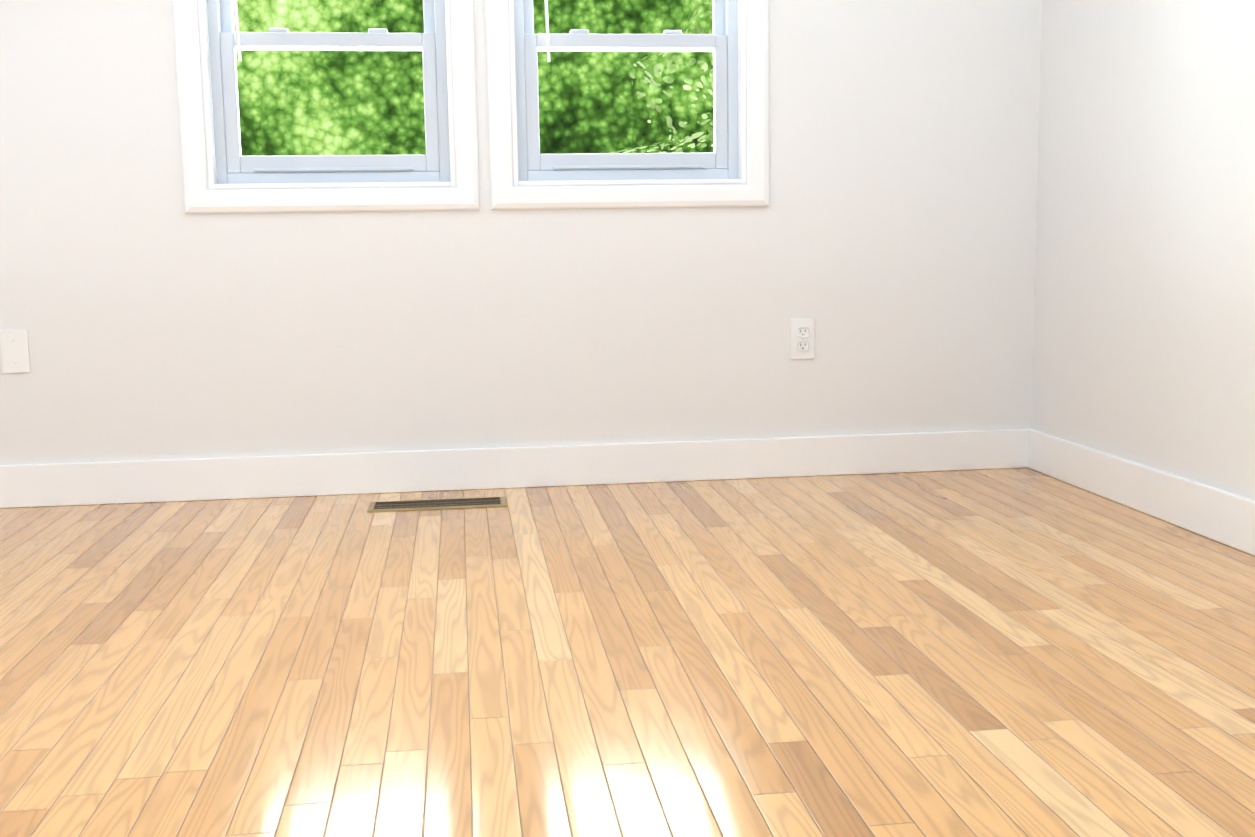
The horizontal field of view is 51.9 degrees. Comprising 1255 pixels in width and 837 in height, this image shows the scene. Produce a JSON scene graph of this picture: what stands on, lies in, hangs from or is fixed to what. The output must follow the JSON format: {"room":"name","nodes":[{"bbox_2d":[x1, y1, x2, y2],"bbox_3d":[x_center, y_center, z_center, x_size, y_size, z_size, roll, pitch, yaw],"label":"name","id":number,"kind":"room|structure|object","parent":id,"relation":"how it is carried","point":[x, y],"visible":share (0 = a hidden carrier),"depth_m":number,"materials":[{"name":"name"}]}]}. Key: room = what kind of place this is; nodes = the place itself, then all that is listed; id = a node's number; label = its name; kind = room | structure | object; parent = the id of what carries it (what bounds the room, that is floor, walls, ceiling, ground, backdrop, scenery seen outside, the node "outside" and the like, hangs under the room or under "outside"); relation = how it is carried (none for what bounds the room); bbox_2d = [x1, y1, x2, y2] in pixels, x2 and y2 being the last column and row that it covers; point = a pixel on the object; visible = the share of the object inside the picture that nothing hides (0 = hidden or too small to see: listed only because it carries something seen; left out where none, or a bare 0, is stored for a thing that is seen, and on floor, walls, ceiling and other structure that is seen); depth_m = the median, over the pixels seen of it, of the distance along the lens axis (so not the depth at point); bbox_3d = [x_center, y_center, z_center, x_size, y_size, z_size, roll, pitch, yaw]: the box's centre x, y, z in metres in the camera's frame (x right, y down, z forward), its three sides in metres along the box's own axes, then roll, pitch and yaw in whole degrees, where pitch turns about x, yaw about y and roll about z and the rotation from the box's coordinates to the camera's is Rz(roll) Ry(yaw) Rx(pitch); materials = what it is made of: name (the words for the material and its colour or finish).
{"room":"empty room","nodes":[
{"label":"empty room","id":0,"kind":"room"},
{"bbox_2d":[0,0,1042,464],"bbox_3d":[-1.015,-0.726,3.490,4.720,1.880,0.160,-2,8,-7],"label":"wall","id":1,"kind":"structure","parent":0,"point":[886,238],"depth_m":3.57,"materials":[{"name":"paint"}]},
{"bbox_2d":[0,329,30,373],"bbox_3d":[-1.614,-0.176,3.400,0.070,0.115,0.007,-2,8,-7],"label":"wall plate","id":2,"kind":"object","parent":1,"relation":"attached to","point":[15,355],"visible":1,"depth_m":3.40,"materials":[{"name":"plastic"}]},
{"bbox_2d":[172,0,479,212],"bbox_3d":[-0.799,-1.033,3.440,0.773,0.953,0.154,-2,8,-7],"label":"window","id":3,"kind":"structure","parent":1,"relation":"in","point":[231,166],"depth_m":3.45,"materials":[{"name":"paint"}]},
{"bbox_2d":[0,429,1029,507],"bbox_3d":[-0.990,0.160,3.524,4.400,0.115,0.014,-2,8,-7],"label":"baseboard","id":4,"kind":"structure","parent":1,"relation":"attached to","point":[107,482],"depth_m":3.60,"materials":[{"name":"paint"}]},
{"bbox_2d":[485,0,768,209],"bbox_3d":[-0.002,-1.060,3.541,0.773,0.953,0.154,-2,8,-7],"label":"window","id":5,"kind":"structure","parent":1,"relation":"in","point":[725,161],"depth_m":3.55,"materials":[{"name":"paint"}]},
{"bbox_2d":[790,318,814,358],"bbox_3d":[0.499,-0.227,3.669,0.070,0.115,0.012,-2,8,-7],"label":"electrical outlet","id":6,"kind":"object","parent":1,"relation":"attached to","point":[802,338],"visible":1,"depth_m":3.67,"materials":[{"name":"plastic"}]},
{"bbox_2d":[0,468,1254,836],"bbox_3d":[-0.742,0.526,1.680,4.720,0.120,4.120,-2,8,-7],"label":"floor","id":7,"kind":"structure","parent":0,"point":[1016,652],"depth_m":2.08,"materials":[{"name":"brown wood"}]},
{"bbox_2d":[367,496,506,511],"bbox_3d":[-0.499,0.225,3.395,0.360,0.004,0.125,-2,8,-7],"label":"floor vent","id":8,"kind":"object","parent":7,"relation":"in","point":[430,504],"visible":1,"depth_m":3.39,"materials":[{"name":"gold metal"}]},
{"bbox_2d":[1031,0,1254,499],"bbox_3d":[1.499,-0.753,1.803,0.160,2.310,4.120,-2,8,-7],"label":"wall","id":9,"kind":"structure","parent":0,"point":[1144,333],"depth_m":3.11,"materials":[{"name":"paint"}]},
{"bbox_2d":[1028,429,1254,555],"bbox_3d":[1.339,0.245,2.629,0.014,0.115,2.372,-2,8,-7],"label":"baseboard","id":10,"kind":"structure","parent":9,"relation":"attached to","point":[1220,515],"depth_m":3.12,"materials":[{"name":"paint"}]},
{"bbox_3d":[6.812,0.056,11.925,46.000,3.600,13.500,-2,8,-7],"label":"ground","id":11,"kind":"structure","parent":0,"visible":0},
{"bbox_2d":[611,1,713,152],"bbox_3d":[2.332,-2.121,8.971,4.988,7.655,4.623,-2,8,-7],"label":"tree","id":12,"kind":"object","parent":11,"relation":"on","point":[658,71],"depth_m":8.63,"materials":[{"name":"green plant"}]},
{"label":"outside","id":13,"kind":"structure","parent":0,"visible":0},
{"bbox_2d":[233,0,713,155],"bbox_3d":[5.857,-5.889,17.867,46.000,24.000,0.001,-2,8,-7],"label":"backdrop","id":14,"kind":"structure","parent":13,"point":[314,118],"depth_m":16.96,"materials":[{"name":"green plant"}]}
]}

